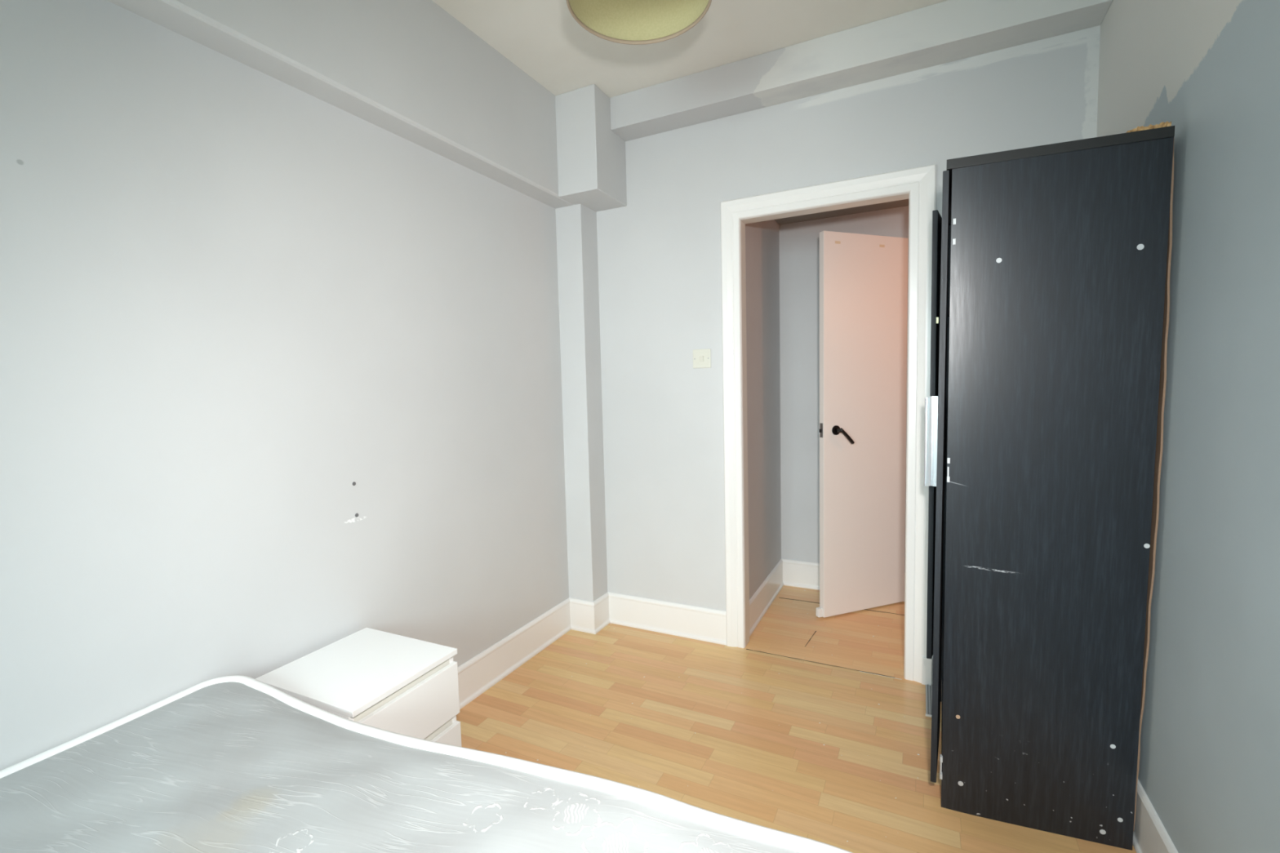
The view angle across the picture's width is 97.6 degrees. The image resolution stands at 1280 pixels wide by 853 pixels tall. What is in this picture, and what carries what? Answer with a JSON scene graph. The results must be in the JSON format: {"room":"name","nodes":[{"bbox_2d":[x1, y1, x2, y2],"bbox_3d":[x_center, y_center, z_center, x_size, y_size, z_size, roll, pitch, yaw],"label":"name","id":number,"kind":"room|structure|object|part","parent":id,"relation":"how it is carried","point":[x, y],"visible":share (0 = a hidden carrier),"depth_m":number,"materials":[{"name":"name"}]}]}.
{"room":"bedroom","nodes":[
{"label":"bedroom","id":0,"kind":"room"},
{"bbox_2d":[0,0,568,770],"bbox_3d":[-1.512,0.159,1.059,0.120,2.331,5.115,1,5,27],"label":"wall","id":1,"kind":"structure","parent":0,"point":[234,299],"depth_m":1.61,"materials":[{"name":"paint"}]},
{"bbox_2d":[457,591,609,709],"bbox_3d":[-1.347,1.234,1.080,0.180,0.174,4.935,1,5,27],"label":"baseboard","id":2,"kind":"structure","parent":1,"relation":"attached to","point":[481,673],"depth_m":2.81,"materials":[{"name":"white wood"}]},
{"bbox_2d":[106,0,573,208],"bbox_3d":[-1.492,-1.237,0.928,0.242,0.491,5.115,1,5,27],"label":"wall","id":3,"kind":"structure","parent":0,"point":[410,69],"depth_m":1.98,"materials":[{"name":"grey paint"}]},
{"bbox_2d":[555,84,626,211],"bbox_3d":[-0.247,-1.414,2.895,0.229,0.491,0.309,1,5,27],"label":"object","id":4,"kind":"structure","parent":3,"relation":"attached to","point":[592,164],"depth_m":2.77,"materials":[{"name":"grey paint"}]},
{"bbox_2d":[431,0,946,97],"bbox_3d":[-0.445,-1.500,0.393,2.549,0.060,5.135,1,5,27],"label":"ceiling","id":5,"kind":"structure","parent":0,"point":[543,38],"depth_m":2.33,"materials":[{"name":"paint"}]},
{"bbox_2d":[566,0,711,44],"bbox_3d":[-0.006,-1.414,1.641,0.432,0.318,0.432,1,5,27],"label":"pendant lamp","id":6,"kind":"object","parent":5,"relation":"hanging from","point":[633,22],"visible":1,"depth_m":1.84,"materials":[{"name":"beige glass"}]},
{"bbox_2d":[745,219,781,599],"bbox_3d":[0.701,-0.112,3.359,0.100,2.420,1.008,1,5,27],"label":"wall","id":7,"kind":"structure","parent":0,"point":[762,237],"depth_m":3.30,"materials":[{"name":"paint"}]},
{"bbox_2d":[778,597,904,615],"bbox_3d":[1.354,1.089,3.320,1.050,0.003,0.011,1,5,26],"label":"trim","id":8,"kind":"structure","parent":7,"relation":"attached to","point":[779,597],"depth_m":3.33,"materials":[{"name":"brown wood"}]},
{"bbox_2d":[456,585,1136,852],"bbox_3d":[0.210,1.324,0.862,3.364,0.050,6.120,1,5,27],"label":"floor","id":9,"kind":"structure","parent":0,"point":[840,757],"depth_m":2.23,"materials":[{"name":"brown wood"}]},
{"bbox_2d":[255,627,462,746],"bbox_3d":[-0.850,0.992,1.737,0.427,0.535,0.386,1,5,27],"label":"drawers","id":10,"kind":"object","parent":9,"relation":"on","point":[392,682],"visible":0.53,"depth_m":1.68,"materials":[{"name":"white wood"}]},
{"bbox_3d":[-0.935,1.014,1.579,0.401,0.518,0.015,1,5,25],"label":"panel","id":11,"kind":"part","parent":10,"relation":"part of","materials":[{"name":"white wood"}]},
{"bbox_3d":[-0.691,0.763,1.641,0.015,0.038,0.346,1,5,25],"label":"rail","id":12,"kind":"part","parent":10,"relation":"part of","materials":[{"name":"white wood"}]},
{"bbox_3d":[-0.672,0.856,1.641,0.016,0.169,0.376,1,5,25],"label":"drawer","id":13,"kind":"part","parent":10,"relation":"part of","materials":[{"name":"white wood"}]},
{"bbox_3d":[-0.686,0.954,1.656,0.015,0.045,0.346,1,5,25],"label":"rail","id":14,"kind":"part","parent":10,"relation":"part of","materials":[{"name":"white wood"}]},
{"bbox_3d":[-0.667,1.056,1.655,0.016,0.171,0.376,1,5,25],"label":"drawer","id":15,"kind":"part","parent":10,"relation":"part of","materials":[{"name":"white wood"}]},
{"bbox_3d":[-0.780,0.987,1.904,0.401,0.518,0.015,1,5,25],"label":"panel","id":16,"kind":"part","parent":10,"relation":"part of","materials":[{"name":"white wood"}]},
{"bbox_2d":[746,648,893,677],"bbox_3d":[0.856,1.146,2.717,0.694,0.003,0.008,1,5,27],"label":"trim","id":17,"kind":"structure","parent":9,"relation":"on","point":[746,649],"depth_m":2.71,"materials":[{"name":"brown wood"}]},
{"bbox_2d":[925,684,932,717],"bbox_3d":[1.229,1.158,2.370,0.039,0.007,0.256,1,5,27],"label":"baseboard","id":18,"kind":"structure","parent":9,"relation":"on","point":[928,688],"depth_m":2.37,"materials":[{"name":"grey wood"}]},
{"bbox_2d":[924,121,1174,850],"bbox_3d":[1.275,0.199,1.894,0.562,1.988,0.806,1,5,27],"label":"wardrobe","id":19,"kind":"object","parent":9,"relation":"on","point":[1043,430],"visible":1,"depth_m":1.58,"materials":[{"name":"black wood"}]},
{"bbox_3d":[1.066,0.057,2.077,0.021,0.329,0.022,1,5,27],"label":"handle","id":20,"kind":"part","parent":19,"relation":"part of","materials":[{"name":"silver metal"}]},
{"bbox_3d":[1.029,0.051,1.957,0.031,0.315,0.022,1,5,27],"label":"handle","id":21,"kind":"part","parent":19,"relation":"part of","materials":[{"name":"silver metal"}]},
{"bbox_3d":[1.159,0.048,2.184,0.021,1.673,0.283,1,5,34],"label":"door","id":22,"kind":"part","parent":19,"relation":"part of","materials":[{"name":"black wood"}]},
{"bbox_3d":[0.980,0.186,1.829,0.026,1.882,0.417,1,5,29],"label":"door","id":23,"kind":"part","parent":19,"relation":"part of","materials":[{"name":"black wood"}]},
{"bbox_2d":[941,679,942,754],"bbox_3d":[1.335,1.094,1.982,0.493,0.018,0.690,1,5,27],"label":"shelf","id":24,"kind":"object","parent":19,"relation":"attached to","point":[941,679],"depth_m":2.14,"materials":[{"name":"black wood"}]},
{"bbox_3d":[1.458,0.195,2.177,0.499,1.946,0.092,0,5,21],"label":"panel","id":25,"kind":"part","parent":19,"relation":"part of","materials":[{"name":"black wood"}]},
{"bbox_2d":[947,292,950,316],"bbox_3d":[1.271,-0.412,1.818,0.493,0.017,0.690,1,5,27],"label":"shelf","id":26,"kind":"object","parent":19,"relation":"attached to","point":[949,292],"depth_m":1.92,"materials":[{"name":"black wood"}]},
{"bbox_3d":[1.254,-0.760,1.781,0.519,0.026,0.734,1,5,27],"label":"panel","id":27,"kind":"part","parent":19,"relation":"part of","materials":[{"name":"black wood"}]},
{"bbox_3d":[1.519,0.179,1.786,0.018,1.912,0.735,1,5,27],"label":"panel","id":28,"kind":"part","parent":19,"relation":"part of","materials":[{"name":"brown wood"}]},
{"bbox_3d":[-0.608,1.159,0.595,1.865,0.360,1.340,1,5,27],"label":"base","id":29,"kind":"object","parent":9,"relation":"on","visible":0},
{"bbox_2d":[0,675,852,852],"bbox_3d":[-0.606,0.851,0.584,1.928,0.251,1.441,1,5,27],"label":"mattress","id":30,"kind":"object","parent":29,"relation":"on","point":[236,763],"visible":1,"depth_m":1.08,"materials":[{"name":"white fabric"}]},
{"bbox_2d":[774,199,908,225],"bbox_3d":[1.711,-1.286,2.752,2.424,0.060,1.008,1,5,27],"label":"ceiling","id":31,"kind":"structure","parent":0,"point":[904,202],"depth_m":3.37,"materials":[{"name":"beige paint"}]},
{"bbox_2d":[778,205,908,573],"bbox_3d":[1.987,-0.134,3.222,2.324,2.420,0.100,1,5,27],"label":"wall","id":32,"kind":"structure","parent":0,"point":[799,242],"depth_m":3.62,"materials":[{"name":"paint"}]},
{"bbox_2d":[816,231,907,617],"bbox_3d":[1.295,0.001,3.213,0.628,2.166,0.102,-3,5,-20],"label":"hall door","id":33,"kind":"structure","parent":32,"relation":"in","point":[864,277],"depth_m":3.21,"materials":[{"name":"white paint"}]},
{"bbox_3d":[1.019,0.021,3.143,0.003,0.080,0.024,-3,5,-20],"label":"latch plate","id":34,"kind":"part","parent":33,"relation":"part of","materials":[{"name":"silver metal"}]},
{"bbox_3d":[1.102,0.021,3.148,0.054,0.054,0.009,-3,5,-20],"label":"door handle","id":35,"kind":"part","parent":33,"relation":"part of","materials":[{"name":"black metal"}]},
{"bbox_3d":[1.149,0.052,3.134,0.100,0.095,0.052,-3,4,-16],"label":"lever","id":36,"kind":"part","parent":33,"relation":"part of","materials":[{"name":"black metal"}]},
{"bbox_2d":[596,25,1100,611],"bbox_3d":[1.073,-0.258,2.551,3.364,2.812,0.077,1,5,27],"label":"wall","id":37,"kind":"structure","parent":0,"point":[659,254],"depth_m":2.87,"materials":[{"name":"paint"}]},
{"bbox_2d":[555,204,607,601],"bbox_3d":[-0.321,-0.025,3.140,0.169,2.351,0.172,1,5,27],"label":"corner column","id":38,"kind":"structure","parent":37,"relation":"attached to","point":[575,224],"depth_m":3.07,"materials":[{"name":"grey paint"}]},
{"bbox_2d":[608,591,726,645],"bbox_3d":[0.133,1.049,3.080,0.721,0.174,0.020,1,5,27],"label":"baseboard","id":39,"kind":"structure","parent":37,"relation":"attached to","point":[697,623],"depth_m":3.06,"materials":[{"name":"white wood"}]},
{"bbox_2d":[693,348,711,368],"bbox_3d":[0.315,-0.348,2.869,0.096,0.096,0.018,1,5,27],"label":"light switch","id":40,"kind":"object","parent":37,"relation":"attached to","point":[701,357],"visible":1,"depth_m":2.87,"materials":[{"name":"white plastic"}]},
{"bbox_2d":[749,558,905,636],"bbox_3d":[1.738,1.024,2.885,2.204,0.174,0.903,1,5,27],"label":"baseboard","id":41,"kind":"structure","parent":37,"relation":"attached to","point":[794,573],"depth_m":3.66,"materials":[{"name":"white wood"}]},
{"bbox_2d":[720,164,936,685],"bbox_3d":[0.866,0.020,2.662,0.948,2.252,0.115,1,5,27],"label":"door frame","id":42,"kind":"structure","parent":37,"relation":"in","point":[917,185],"depth_m":2.53,"materials":[{"name":"white wood"}]},
{"bbox_3d":[0.819,-1.052,2.552,0.939,0.097,0.026,1,5,27],"label":"architrave","id":43,"kind":"part","parent":42,"relation":"part of","materials":[{"name":"white wood"}]},
{"bbox_3d":[1.220,0.027,2.445,0.102,2.252,0.026,1,5,27],"label":"architrave","id":44,"kind":"part","parent":42,"relation":"part of","materials":[{"name":"white wood"}]},
{"bbox_2d":[609,0,1112,141],"bbox_3d":[0.780,-1.574,2.452,1.999,0.157,0.158,1,5,27],"label":"ceiling beam","id":45,"kind":"structure","parent":37,"relation":"attached to","point":[947,31],"depth_m":2.34,"materials":[{"name":"paint"}]},
{"bbox_2d":[859,671,902,679],"bbox_3d":[1.109,1.149,2.585,0.180,0.003,0.005,1,5,27],"label":"trim","id":46,"kind":"structure","parent":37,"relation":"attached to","point":[860,671],"depth_m":2.58,"materials":[{"name":"beige wood"}]},
{"bbox_2d":[1096,0,1279,852],"bbox_3d":[0.664,-0.052,-0.093,0.100,2.812,5.035,1,5,27],"label":"wall","id":47,"kind":"structure","parent":0,"point":[1209,768],"depth_m":1.23,"materials":[{"name":"grey paint"}]},
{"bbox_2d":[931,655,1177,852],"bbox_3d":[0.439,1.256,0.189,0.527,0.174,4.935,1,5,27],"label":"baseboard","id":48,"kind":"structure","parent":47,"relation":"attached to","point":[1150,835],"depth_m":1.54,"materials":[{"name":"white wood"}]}
]}

